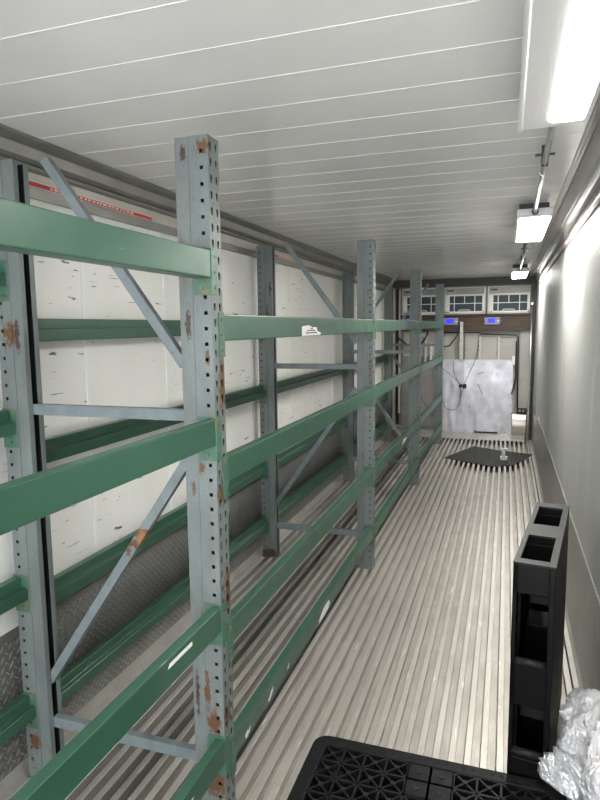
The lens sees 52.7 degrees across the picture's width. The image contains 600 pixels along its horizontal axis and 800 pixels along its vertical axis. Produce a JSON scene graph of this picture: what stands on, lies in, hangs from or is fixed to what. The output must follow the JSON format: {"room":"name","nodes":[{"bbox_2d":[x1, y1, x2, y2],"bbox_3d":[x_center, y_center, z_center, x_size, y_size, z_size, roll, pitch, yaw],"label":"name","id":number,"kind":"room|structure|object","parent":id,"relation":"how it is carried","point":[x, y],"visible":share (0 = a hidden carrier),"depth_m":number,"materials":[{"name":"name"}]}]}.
{"room":"refrigerated trailer interior","nodes":[
{"label":"refrigerated trailer interior","id":0,"kind":"room"},
{"bbox_2d":[0,198,383,636],"bbox_3d":[-0.354,0.005,4.800,0.050,2.616,11.690,2,7,19],"label":"wall","id":1,"kind":"structure","parent":0,"point":[131,372],"depth_m":3.19,"materials":[{"name":"white metal"}]},
{"bbox_2d":[29,180,151,219],"bbox_3d":[-0.949,-0.924,2.833,0.002,0.019,0.930,2,7,19],"label":"tape","id":2,"kind":"object","parent":1,"relation":"attached to","point":[33,183],"visible":0.77,"depth_m":2.82,"materials":[{"name":"red plastic adhesive tape"},{"name":"white printed lettering"}]},
{"bbox_2d":[0,403,383,780],"bbox_3d":[-0.324,0.964,4.883,0.006,0.670,11.640,2,7,19],"label":"baseboard","id":3,"kind":"structure","parent":1,"relation":"attached to","point":[147,578],"depth_m":3.28,"materials":[{"name":"grey metal"}]},
{"bbox_2d":[0,436,383,799],"bbox_3d":[-0.298,1.243,4.909,0.045,0.110,11.640,2,7,19],"label":"trim","id":4,"kind":"structure","parent":1,"relation":"attached to","point":[16,777],"depth_m":3.26,"materials":[{"name":"metal"}]},
{"bbox_2d":[0,401,383,646],"bbox_3d":[-0.325,0.637,4.842,0.012,0.034,11.640,2,7,19],"label":"trim","id":5,"kind":"structure","parent":1,"relation":"attached to","point":[13,633],"depth_m":3.22,"materials":[{"name":"metal"}]},
{"bbox_2d":[0,155,388,285],"bbox_3d":[-0.337,-1.199,4.616,0.036,0.022,11.640,2,7,19],"label":"trim","id":6,"kind":"structure","parent":1,"relation":"attached to","point":[32,169],"depth_m":3.10,"materials":[{"name":"metal"}]},
{"bbox_2d":[0,123,396,283],"bbox_3d":[-0.295,-1.249,4.596,0.124,0.080,11.640,2,7,19],"label":"trim","id":7,"kind":"structure","parent":1,"relation":"attached to","point":[15,144],"depth_m":2.92,"materials":[{"name":"metal"}]},
{"bbox_2d":[29,186,383,290],"bbox_3d":[-0.343,-1.112,4.629,0.020,0.043,11.640,2,7,19],"label":"trim","id":8,"kind":"structure","parent":1,"relation":"attached to","point":[35,193],"depth_m":3.13,"materials":[{"name":"metal"}]},
{"bbox_2d":[28,172,385,287],"bbox_3d":[-0.344,-1.161,4.623,0.018,0.056,11.640,2,7,19],"label":"trim","id":9,"kind":"structure","parent":1,"relation":"attached to","point":[159,218],"depth_m":3.30,"materials":[{"name":"grey metal"}]},
{"bbox_2d":[79,233,381,552],"bbox_3d":[-0.313,-0.246,4.812,0.006,1.730,11.224,2,7,19],"label":"trim","id":10,"kind":"structure","parent":1,"relation":"attached to","point":[82,279],"depth_m":3.42,"materials":[{"name":"white metal"}]},
{"bbox_2d":[275,254,294,261],"bbox_3d":[-0.107,-1.232,5.294,0.002,0.019,0.670,2,7,19],"label":"tape","id":11,"kind":"object","parent":1,"relation":"attached to","point":[276,255],"visible":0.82,"depth_m":5.21,"materials":[{"name":"red"}]},
{"bbox_2d":[6,436,571,799],"bbox_3d":[0.746,1.318,4.561,2.259,0.100,11.640,2,7,19],"label":"floor","id":12,"kind":"structure","parent":0,"point":[411,654],"depth_m":3.53,"materials":[{"name":"metal"}]},
{"bbox_2d":[0,134,235,799],"bbox_3d":[-0.687,0.346,2.228,0.905,2.424,0.100,2,7,19],"label":"upright","id":13,"kind":"object","parent":12,"relation":"on","point":[196,158],"visible":0.84,"depth_m":2.17,"materials":[{"name":"grey paint"}]},
{"bbox_2d":[0,260,8,300],"bbox_3d":[-1.496,-0.295,1.086,0.070,0.149,2.511,2,7,19],"label":"crossbeam","id":14,"kind":"object","parent":13,"relation":"attached to","point":[3,271],"visible":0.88,"depth_m":2.22,"materials":[{"name":"green metal"}]},
{"bbox_2d":[0,409,18,447],"bbox_3d":[-1.489,0.251,1.152,0.070,0.149,2.511,2,7,19],"label":"crossbeam","id":15,"kind":"object","parent":13,"relation":"attached to","point":[8,417],"visible":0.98,"depth_m":2.28,"materials":[{"name":"green metal"}]},
{"bbox_2d":[0,574,29,614],"bbox_3d":[-1.481,0.900,1.231,0.070,0.149,2.511,2,7,19],"label":"crossbeam","id":16,"kind":"object","parent":13,"relation":"attached to","point":[14,592],"visible":0.94,"depth_m":2.32,"materials":[{"name":"green metal"}]},
{"bbox_2d":[0,689,37,745],"bbox_3d":[-1.475,1.389,1.290,0.070,0.149,2.511,2,7,19],"label":"crossbeam","id":17,"kind":"object","parent":13,"relation":"attached to","point":[21,712],"visible":0.94,"depth_m":2.36,"materials":[{"name":"green metal"}]},
{"bbox_2d":[0,197,217,294],"bbox_3d":[-0.705,-0.272,0.818,0.070,0.149,2.511,2,7,19],"label":"crossbeam","id":18,"kind":"object","parent":13,"relation":"attached to","point":[28,229],"visible":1,"depth_m":1.42,"materials":[{"name":"green metal"}]},
{"bbox_2d":[0,416,221,534],"bbox_3d":[-0.699,0.274,0.884,0.070,0.149,2.511,2,7,19],"label":"crossbeam","id":19,"kind":"object","parent":13,"relation":"attached to","point":[25,500],"visible":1,"depth_m":1.44,"materials":[{"name":"green metal"}]},
{"bbox_2d":[9,601,227,799],"bbox_3d":[-0.691,0.923,0.963,0.070,0.149,2.511,2,7,19],"label":"crossbeam","id":20,"kind":"object","parent":13,"relation":"attached to","point":[67,769],"visible":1,"depth_m":1.56,"materials":[{"name":"green metal"}]},
{"bbox_2d":[37,318,265,340],"bbox_3d":[-0.685,-0.388,3.473,0.070,0.149,2.511,2,7,19],"label":"crossbeam","id":21,"kind":"object","parent":13,"relation":"attached to","point":[48,329],"visible":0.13,"depth_m":2.74,"materials":[{"name":"green metal"}]},
{"bbox_2d":[45,384,266,462],"bbox_3d":[-0.679,0.098,3.532,0.070,0.149,2.511,2,7,19],"label":"crossbeam","id":22,"kind":"object","parent":13,"relation":"attached to","point":[61,446],"visible":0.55,"depth_m":2.87,"materials":[{"name":"green metal"}]},
{"bbox_2d":[54,460,267,602],"bbox_3d":[-0.672,0.689,3.604,0.070,0.149,2.511,2,7,19],"label":"crossbeam","id":23,"kind":"object","parent":13,"relation":"attached to","point":[68,581],"visible":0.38,"depth_m":2.94,"materials":[{"name":"green metal"}]},
{"bbox_2d":[60,515,269,703],"bbox_3d":[-0.666,1.133,3.658,0.070,0.149,2.511,2,7,19],"label":"crossbeam","id":24,"kind":"object","parent":13,"relation":"attached to","point":[93,662],"visible":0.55,"depth_m":3.08,"materials":[{"name":"green metal"}]},
{"bbox_2d":[172,731,230,799],"bbox_3d":[-0.685,1.412,1.022,0.070,0.149,2.511,2,7,19],"label":"crossbeam","id":25,"kind":"object","parent":13,"relation":"attached to","point":[216,760],"visible":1,"depth_m":2.05,"materials":[{"name":"green metal"}]},
{"bbox_2d":[218,312,374,356],"bbox_3d":[0.106,-0.365,3.206,0.070,0.149,2.511,2,7,19],"label":"crossbeam","id":26,"kind":"object","parent":13,"relation":"attached to","point":[231,327],"visible":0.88,"depth_m":2.58,"materials":[{"name":"green metal"}]},
{"bbox_2d":[222,386,374,499],"bbox_3d":[0.112,0.121,3.265,0.070,0.149,2.511,2,7,19],"label":"crossbeam","id":27,"kind":"object","parent":13,"relation":"attached to","point":[237,461],"visible":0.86,"depth_m":2.66,"materials":[{"name":"green metal"}]},
{"bbox_2d":[227,467,373,661],"bbox_3d":[0.119,0.712,3.336,0.070,0.149,2.511,2,7,19],"label":"crossbeam","id":28,"kind":"object","parent":13,"relation":"attached to","point":[247,608],"visible":0.83,"depth_m":2.74,"materials":[{"name":"green metal"}]},
{"bbox_2d":[230,525,373,777],"bbox_3d":[0.124,1.155,3.390,0.070,0.149,2.511,2,7,19],"label":"crossbeam","id":29,"kind":"object","parent":13,"relation":"attached to","point":[249,716],"visible":0.86,"depth_m":2.81,"materials":[{"name":"green metal"}]},
{"bbox_2d":[256,239,375,568],"bbox_3d":[0.122,0.050,4.591,0.905,2.424,0.100,2,7,19],"label":"upright","id":30,"kind":"object","parent":12,"relation":"on","point":[366,249],"visible":0.84,"depth_m":4.55,"materials":[{"name":"grey paint"}]},
{"bbox_2d":[277,369,347,393],"bbox_3d":[0.130,-0.198,5.895,0.070,0.149,2.511,2,7,19],"label":"crossbeam","id":31,"kind":"object","parent":30,"relation":"attached to","point":[287,384],"visible":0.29,"depth_m":5.67,"materials":[{"name":"green metal"}]},
{"bbox_2d":[278,416,347,465],"bbox_3d":[0.137,0.403,5.968,0.070,0.149,2.511,2,7,19],"label":"crossbeam","id":32,"kind":"object","parent":30,"relation":"attached to","point":[299,447],"visible":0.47,"depth_m":5.67,"materials":[{"name":"green metal"}]},
{"bbox_2d":[279,453,347,518],"bbox_3d":[0.142,0.842,6.021,0.070,0.149,2.511,2,7,19],"label":"crossbeam","id":33,"kind":"object","parent":30,"relation":"attached to","point":[293,499],"visible":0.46,"depth_m":5.86,"materials":[{"name":"green metal"}]},
{"bbox_2d":[374,456,419,543],"bbox_3d":[0.933,0.865,5.754,0.070,0.149,2.511,2,7,19],"label":"crossbeam","id":34,"kind":"object","parent":30,"relation":"attached to","point":[386,508],"visible":0.86,"depth_m":5.44,"materials":[{"name":"green metal"}]},
{"bbox_2d":[374,418,419,486],"bbox_3d":[0.928,0.425,5.700,0.070,0.149,2.511,2,7,19],"label":"crossbeam","id":35,"kind":"object","parent":30,"relation":"attached to","point":[380,464],"visible":0.8,"depth_m":5.36,"materials":[{"name":"green metal"}]},
{"bbox_2d":[374,318,420,338],"bbox_3d":[0.914,-0.663,5.569,0.070,0.149,2.511,2,7,19],"label":"crossbeam","id":36,"kind":"object","parent":30,"relation":"attached to","point":[380,324],"visible":0.81,"depth_m":5.25,"materials":[{"name":"green metal"}]},
{"bbox_2d":[375,365,420,405],"bbox_3d":[0.920,-0.175,5.628,0.070,0.149,2.511,2,7,19],"label":"crossbeam","id":37,"kind":"object","parent":30,"relation":"attached to","point":[386,385],"visible":0.79,"depth_m":5.33,"materials":[{"name":"green metal"}]},
{"bbox_2d":[342,269,421,485],"bbox_3d":[0.930,-0.253,6.953,0.905,2.439,0.100,2,7,19],"label":"upright","id":38,"kind":"object","parent":12,"relation":"on","point":[348,351],"visible":0.77,"depth_m":6.91,"materials":[{"name":"grey paint"}]},
{"bbox_2d":[354,421,387,454],"bbox_3d":[0.951,0.550,8.385,0.070,0.149,2.511,2,7,19],"label":"crossbeam","id":39,"kind":"object","parent":38,"relation":"attached to","point":[383,426],"visible":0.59,"depth_m":9.05,"materials":[{"name":"green metal"}]},
{"bbox_2d":[354,355,387,370],"bbox_3d":[0.938,-0.486,8.259,0.070,0.149,2.511,2,7,19],"label":"crossbeam","id":40,"kind":"object","parent":38,"relation":"attached to","point":[384,358],"visible":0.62,"depth_m":8.98,"materials":[{"name":"green metal"}]},
{"bbox_2d":[354,392,387,418],"bbox_3d":[0.945,0.097,8.330,0.070,0.149,2.511,2,7,19],"label":"crossbeam","id":41,"kind":"object","parent":38,"relation":"attached to","point":[384,397],"visible":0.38,"depth_m":9.13,"materials":[{"name":"green metal"}]},
{"bbox_2d":[420,423,441,462],"bbox_3d":[1.742,0.573,8.117,0.070,0.149,2.511,2,7,19],"label":"crossbeam","id":42,"kind":"object","parent":38,"relation":"attached to","point":[423,452],"visible":0.8,"depth_m":7.99,"materials":[{"name":"green metal"}]},
{"bbox_2d":[420,393,442,429],"bbox_3d":[1.736,0.119,8.062,0.070,0.149,2.511,2,7,19],"label":"crossbeam","id":43,"kind":"object","parent":38,"relation":"attached to","point":[438,399],"visible":0.78,"depth_m":7.81,"materials":[{"name":"green metal"}]},
{"bbox_2d":[420,355,442,378],"bbox_3d":[1.729,-0.463,7.992,0.070,0.149,2.511,2,7,19],"label":"crossbeam","id":44,"kind":"object","parent":38,"relation":"attached to","point":[438,360],"visible":0.82,"depth_m":7.87,"materials":[{"name":"green metal"}]},
{"bbox_2d":[392,430,397,436],"bbox_3d":[1.528,0.554,9.956,0.140,0.100,0.120,2,7,19],"label":"wooden block","id":45,"kind":"object","parent":12,"relation":"on","point":[394,434],"visible":0.33,"depth_m":9.89,"materials":[{"name":"brown wood"}]},
{"bbox_2d":[384,283,443,443],"bbox_3d":[1.739,-0.549,9.316,0.905,2.439,0.100,2,7,19],"label":"upright","id":46,"kind":"object","parent":12,"relation":"on","point":[439,297],"visible":0.73,"depth_m":9.28,"materials":[{"name":"grey paint"}]},
{"bbox_2d":[421,320,443,333],"bbox_3d":[1.723,-0.962,7.931,0.070,0.149,2.511,2,7,19],"label":"crossbeam","id":47,"kind":"object","parent":46,"relation":"attached to","point":[424,324],"visible":0.78,"depth_m":7.76,"materials":[{"name":"green metal"}]},
{"bbox_2d":[287,736,566,799],"bbox_3d":[0.327,1.535,1.807,0.945,0.141,1.205,2,7,19],"label":"pallet","id":48,"kind":"object","parent":12,"relation":"on","point":[334,768],"visible":0.94,"depth_m":2.26,"materials":[{"name":"black plastic"}]},
{"bbox_2d":[444,446,532,466],"bbox_3d":[2.589,0.781,8.358,0.952,0.008,1.059,6,9,42],"label":"rubber mat","id":49,"kind":"object","parent":12,"relation":"on","point":[475,455],"visible":1,"depth_m":8.32,"materials":[{"name":"black rubber"}]},
{"bbox_2d":[500,448,507,459],"bbox_3d":[2.733,0.725,8.128,0.095,0.155,0.080,2,7,19],"label":"metal bracket","id":50,"kind":"object","parent":49,"relation":"on","point":[503,457],"visible":1,"depth_m":8.11,"materials":[{"name":"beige metal"}]},
{"bbox_2d":[526,285,533,441],"bbox_3d":[3.545,-0.554,9.343,0.044,2.402,0.236,2,7,23],"label":"rod","id":51,"kind":"object","parent":12,"relation":"on","point":[532,302],"visible":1,"depth_m":9.35,"materials":[{"name":"white metal"}]},
{"bbox_2d":[507,502,569,780],"bbox_3d":[1.031,1.019,2.593,0.145,0.960,0.826,3,8,27],"label":"pallet","id":52,"kind":"object","parent":12,"relation":"on","point":[540,560],"visible":0.97,"depth_m":2.35,"materials":[{"name":"black plastic"}]},
{"bbox_2d":[537,688,599,799],"bbox_3d":[0.978,1.296,2.144,0.254,0.513,0.660,2,7,19],"label":"plastic film","id":53,"kind":"object","parent":12,"relation":"on","point":[572,768],"visible":0.99,"depth_m":2.12,"materials":[{"name":"white"}]},
{"bbox_2d":[0,0,599,280],"bbox_3d":[0.723,-1.282,4.270,2.339,0.041,11.690,2,7,19],"label":"ceiling","id":54,"kind":"structure","parent":0,"point":[336,124],"depth_m":2.04,"materials":[{"name":"white metal"}]},
{"bbox_2d":[511,264,528,278],"bbox_3d":[2.865,-1.676,7.914,0.202,0.106,1.132,2,7,19],"label":"ceiling light","id":55,"kind":"object","parent":54,"relation":"attached to","point":[516,273],"visible":0.97,"depth_m":7.50,"materials":[{"name":"paint"}]},
{"bbox_2d":[511,271,528,278],"bbox_3d":[2.867,-1.634,7.925,0.201,0.016,1.120,2,7,19],"label":"tray","id":56,"kind":"object","parent":55,"relation":"on","point":[514,274],"depth_m":7.72,"materials":[{"name":"grey plastic"}]},
{"bbox_2d":[512,272,527,278],"bbox_3d":[2.866,-1.630,7.926,0.190,0.012,0.980,2,7,19],"label":"diffuser","id":57,"kind":"object","parent":55,"relation":"attached to","point":[515,275],"depth_m":7.86,"materials":[{"name":"white plastic"}]},
{"bbox_2d":[518,242,528,269],"bbox_3d":[2.227,-1.452,6.038,0.078,0.084,2.860,2,7,19],"label":"conduit","id":58,"kind":"object","parent":54,"relation":"attached to","point":[525,246],"visible":0.94,"depth_m":5.62,"materials":[{"name":"grey metal"}]},
{"bbox_2d":[515,202,552,242],"bbox_3d":[1.581,-1.203,4.139,0.202,0.106,1.182,2,7,19],"label":"ceiling light","id":59,"kind":"object","parent":54,"relation":"attached to","point":[530,226],"visible":0.94,"depth_m":3.76,"materials":[{"name":"paint"}]},
{"bbox_2d":[516,217,550,241],"bbox_3d":[1.581,-1.157,4.151,0.190,0.012,1.030,2,7,19],"label":"diffuser","id":60,"kind":"object","parent":59,"relation":"attached to","point":[528,229],"depth_m":4.01,"materials":[{"name":"white plastic"}]},
{"bbox_2d":[533,126,555,212],"bbox_3d":[1.103,-1.042,2.770,0.076,0.084,1.740,2,7,19],"label":"conduit","id":61,"kind":"object","parent":54,"relation":"attached to","point":[545,150],"visible":0.91,"depth_m":2.50,"materials":[{"name":"grey metal"}]},
{"bbox_2d":[518,0,599,131],"bbox_3d":[0.617,-0.858,1.384,0.202,0.106,1.224,2,7,19],"label":"ceiling light","id":62,"kind":"object","parent":54,"relation":"attached to","point":[560,79],"visible":1,"depth_m":1.47,"materials":[{"name":"paint"}]},
{"bbox_2d":[548,0,599,122],"bbox_3d":[0.655,-0.811,1.384,0.111,0.012,1.072,2,7,19],"label":"diffuser","id":63,"kind":"object","parent":62,"relation":"attached to","point":[574,74],"depth_m":1.47,"materials":[{"name":"white plastic"}]},
{"bbox_2d":[392,284,535,442],"bbox_3d":[2.611,-0.649,9.902,2.259,2.616,0.060,2,7,19],"label":"wall","id":64,"kind":"structure","parent":0,"point":[517,332],"depth_m":9.68,"materials":[{"name":"white metal"}]},
{"bbox_2d":[392,288,395,428],"bbox_3d":[1.584,-0.679,10.149,0.035,2.340,0.130,2,7,19],"label":"trim","id":65,"kind":"structure","parent":64,"relation":"attached to","point":[394,289],"depth_m":10.09,"materials":[{"name":"grey metal"}]},
{"bbox_2d":[395,288,399,427],"bbox_3d":[1.639,-0.682,10.172,0.055,2.340,0.050,2,7,19],"label":"trim","id":66,"kind":"structure","parent":64,"relation":"attached to","point":[397,290],"depth_m":10.14,"materials":[{"name":"black metal"}]},
{"bbox_2d":[398,289,401,412],"bbox_3d":[1.666,-0.802,10.116,0.025,2.050,0.110,2,7,19],"label":"trim","id":67,"kind":"structure","parent":64,"relation":"attached to","point":[400,290],"depth_m":10.09,"materials":[{"name":"grey metal"}]},
{"bbox_2d":[401,359,408,428],"bbox_3d":[1.822,-0.098,10.193,0.230,1.170,0.031,2,7,19],"label":"panel","id":68,"kind":"object","parent":64,"relation":"attached to","point":[405,362],"visible":0.4,"depth_m":10.21,"materials":[{"name":"grey metal"}]},
{"bbox_2d":[403,332,434,356],"bbox_3d":[1.987,-0.922,10.034,0.560,0.400,0.031,2,7,19],"label":"panel","id":69,"kind":"object","parent":64,"relation":"attached to","point":[406,335],"visible":0.33,"depth_m":9.99,"materials":[{"name":"grey"}]},
{"bbox_2d":[424,337,426,362],"bbox_3d":[2.066,-0.785,9.982,0.030,0.500,0.049,2,7,19],"label":"metal bar","id":70,"kind":"object","parent":69,"relation":"attached to","point":[425,347],"visible":0.74,"depth_m":9.97,"materials":[{"name":"grey metal"}]},
{"bbox_2d":[420,368,431,429],"bbox_3d":[2.093,-0.025,10.110,0.200,1.040,0.031,2,7,19],"label":"panel","id":71,"kind":"object","parent":64,"relation":"attached to","point":[426,376],"visible":0.51,"depth_m":10.08,"materials":[{"name":"grey metal"}]},
{"bbox_2d":[444,333,458,358],"bbox_3d":[2.473,-0.709,9.894,0.230,0.800,0.031,2,7,19],"label":"panel","id":72,"kind":"object","parent":64,"relation":"attached to","point":[451,352],"visible":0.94,"depth_m":9.86,"materials":[{"name":"grey"}]},
{"bbox_2d":[392,428,523,441],"bbox_3d":[2.536,0.564,9.878,2.100,0.074,0.320,2,7,19],"label":"trim","id":73,"kind":"structure","parent":64,"relation":"attached to","point":[423,432],"depth_m":9.73,"materials":[{"name":"metal"}]},
{"bbox_2d":[442,356,514,433],"bbox_3d":[2.849,-0.088,9.753,1.123,1.240,0.040,2,7,19],"label":"metal sheet","id":74,"kind":"object","parent":73,"relation":"on","point":[485,404],"visible":0.99,"depth_m":9.75,"materials":[{"name":"metal"}]},
{"bbox_2d":[442,345,478,409],"bbox_3d":[2.575,-0.359,9.774,0.576,1.070,0.057,2,7,19],"label":"cable","id":75,"kind":"object","parent":74,"relation":"hanging from","point":[460,385],"visible":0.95,"depth_m":9.79,"materials":[{"name":"black rubber"}]},
{"bbox_2d":[511,341,516,393],"bbox_3d":[3.354,-0.504,9.495,0.078,0.833,0.044,2,7,19],"label":"hanging cable","id":76,"kind":"object","parent":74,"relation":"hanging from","point":[516,341],"visible":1,"depth_m":9.47,"materials":[{"name":"black plastic"}]},
{"bbox_2d":[512,412,525,437],"bbox_3d":[3.465,0.407,9.604,0.203,0.410,0.160,2,7,19],"label":"cover","id":77,"kind":"object","parent":73,"relation":"on","point":[518,419],"visible":0.89,"depth_m":9.55,"materials":[{"name":"metal"}]},
{"bbox_2d":[392,276,535,287],"bbox_3d":[2.572,-1.881,9.682,2.259,0.116,0.090,2,7,19],"label":"trim","id":78,"kind":"structure","parent":64,"relation":"attached to","point":[486,280],"depth_m":9.60,"materials":[{"name":"grey metal"}]},
{"bbox_2d":[400,313,530,330],"bbox_3d":[2.634,-1.239,9.709,2.035,0.253,0.130,2,7,19],"label":"wooden board","id":79,"kind":"object","parent":64,"relation":"attached to","point":[473,322],"visible":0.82,"depth_m":9.58,"materials":[{"name":"brown wood"}]},
{"bbox_2d":[397,329,427,342],"bbox_3d":[1.843,-1.016,9.935,0.519,0.289,0.039,2,7,20],"label":"cable","id":80,"kind":"object","parent":79,"relation":"hanging from","point":[423,329],"visible":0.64,"depth_m":9.86,"materials":[{"name":"black plastic"}]},
{"bbox_2d":[402,288,435,314],"bbox_3d":[1.986,-1.603,9.895,0.636,0.430,0.131,2,7,19],"label":"air conditioner","id":81,"kind":"object","parent":79,"relation":"on","point":[428,297],"visible":0.47,"depth_m":9.85,"materials":[{"name":"beige plastic"}]},
{"bbox_2d":[444,318,459,324],"bbox_3d":[2.429,-1.259,9.715,0.268,0.115,0.042,2,7,19],"label":"controller","id":82,"kind":"object","parent":79,"relation":"attached to","point":[447,321],"visible":0.85,"depth_m":9.70,"materials":[{"name":"grey plastic"}]},
{"bbox_2d":[459,322,462,358],"bbox_3d":[2.581,-0.950,9.696,0.050,0.596,0.049,2,7,19],"label":"metal bar","id":83,"kind":"object","parent":79,"relation":"attached to","point":[461,323],"visible":1,"depth_m":9.68,"materials":[{"name":"grey metal"}]},
{"bbox_2d":[444,286,485,314],"bbox_3d":[2.630,-1.584,9.677,0.636,0.430,0.131,2,7,19],"label":"air conditioner","id":84,"kind":"object","parent":79,"relation":"on","point":[457,300],"visible":1,"depth_m":9.64,"materials":[{"name":"beige plastic"}]},
{"bbox_2d":[484,317,501,324],"bbox_3d":[3.033,-1.241,9.511,0.268,0.115,0.042,2,7,19],"label":"controller","id":85,"kind":"object","parent":79,"relation":"attached to","point":[487,320],"visible":1,"depth_m":9.50,"materials":[{"name":"grey plastic"}]},
{"bbox_2d":[487,285,530,313],"bbox_3d":[3.262,-1.566,9.463,0.636,0.430,0.131,2,7,19],"label":"air conditioner","id":86,"kind":"object","parent":79,"relation":"on","point":[515,299],"visible":1,"depth_m":9.43,"materials":[{"name":"beige plastic"}]},
{"bbox_2d":[465,333,478,358],"bbox_3d":[2.773,-0.701,9.792,0.215,0.800,0.031,2,7,19],"label":"panel","id":87,"kind":"object","parent":64,"relation":"attached to","point":[471,339],"visible":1,"depth_m":9.76,"materials":[{"name":"grey"}]},
{"bbox_2d":[478,337,480,358],"bbox_3d":[2.879,-0.653,9.720,0.035,0.720,0.049,2,7,19],"label":"metal bar","id":88,"kind":"object","parent":87,"relation":"attached to","point":[479,352],"visible":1,"depth_m":9.68,"materials":[{"name":"grey metal"}]},
{"bbox_2d":[481,335,497,358],"bbox_3d":[3.029,-0.663,9.709,0.255,0.740,0.031,2,7,19],"label":"panel","id":89,"kind":"object","parent":64,"relation":"attached to","point":[489,343],"visible":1,"depth_m":9.68,"materials":[{"name":"grey"}]},
{"bbox_2d":[497,337,499,358],"bbox_3d":[3.152,-0.645,9.628,0.030,0.720,0.049,2,7,19],"label":"metal bar","id":90,"kind":"object","parent":89,"relation":"attached to","point":[498,354],"visible":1,"depth_m":9.59,"materials":[{"name":"grey metal"}]},
{"bbox_2d":[499,338,515,431],"bbox_3d":[3.297,-0.239,9.671,0.240,1.500,0.031,2,7,19],"label":"panel","id":91,"kind":"object","parent":64,"relation":"attached to","point":[507,345],"visible":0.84,"depth_m":9.60,"materials":[{"name":"grey metal"}]},
{"bbox_2d":[518,330,529,408],"bbox_3d":[3.538,-0.490,9.557,0.145,1.260,0.031,2,7,19],"label":"panel","id":92,"kind":"object","parent":64,"relation":"attached to","point":[525,334],"visible":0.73,"depth_m":9.54,"materials":[{"name":"grey metal"}]},
{"bbox_2d":[444,332,525,412],"bbox_3d":[2.907,-0.450,9.702,1.380,1.281,0.074,2,7,19],"label":"frame","id":93,"kind":"object","parent":92,"relation":"attached to","point":[519,410],"visible":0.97,"depth_m":9.54,"materials":[{"name":"black"}]},
{"bbox_2d":[533,205,599,599],"bbox_3d":[1.832,0.068,4.059,0.050,2.616,11.690,2,7,19],"label":"wall","id":94,"kind":"structure","parent":0,"point":[573,258],"depth_m":3.73,"materials":[{"name":"metal"}]},
{"bbox_2d":[529,283,535,439],"bbox_3d":[3.610,-0.579,9.410,0.028,2.430,0.100,2,7,19],"label":"trim","id":95,"kind":"structure","parent":94,"relation":"attached to","point":[534,301],"depth_m":9.36,"materials":[{"name":"grey metal"}]},
{"bbox_2d":[528,438,583,689],"bbox_3d":[1.792,1.313,4.202,0.040,0.090,11.640,2,7,19],"label":"trim","id":96,"kind":"structure","parent":94,"relation":"attached to","point":[574,671],"depth_m":3.47,"materials":[{"name":"metal"}]},
{"bbox_2d":[527,94,599,279],"bbox_3d":[1.714,-1.192,3.915,0.150,0.078,11.640,2,7,19],"label":"trim","id":97,"kind":"structure","parent":94,"relation":"attached to","point":[583,174],"depth_m":3.22,"materials":[{"name":"metal"}]},
{"bbox_2d":[531,400,599,690],"bbox_3d":[1.809,1.018,4.160,0.006,0.685,11.640,2,7,19],"label":"baseboard","id":98,"kind":"structure","parent":94,"relation":"attached to","point":[582,601],"depth_m":3.32,"materials":[{"name":"grey metal"}]},
{"bbox_2d":[533,219,599,592],"bbox_3d":[1.758,-0.191,3.898,0.001,1.770,11.292,2,7,19],"label":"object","id":99,"kind":"structure","parent":94,"relation":"attached to","point":[588,219],"depth_m":3.91,"materials":[{"name":"metal"}]},
{"bbox_2d":[535,179,599,286],"bbox_3d":[1.772,-1.110,3.906,0.030,0.083,11.640,2,7,19],"label":"trim","id":100,"kind":"structure","parent":94,"relation":"attached to","point":[592,202],"depth_m":3.79,"materials":[{"name":"metal"}]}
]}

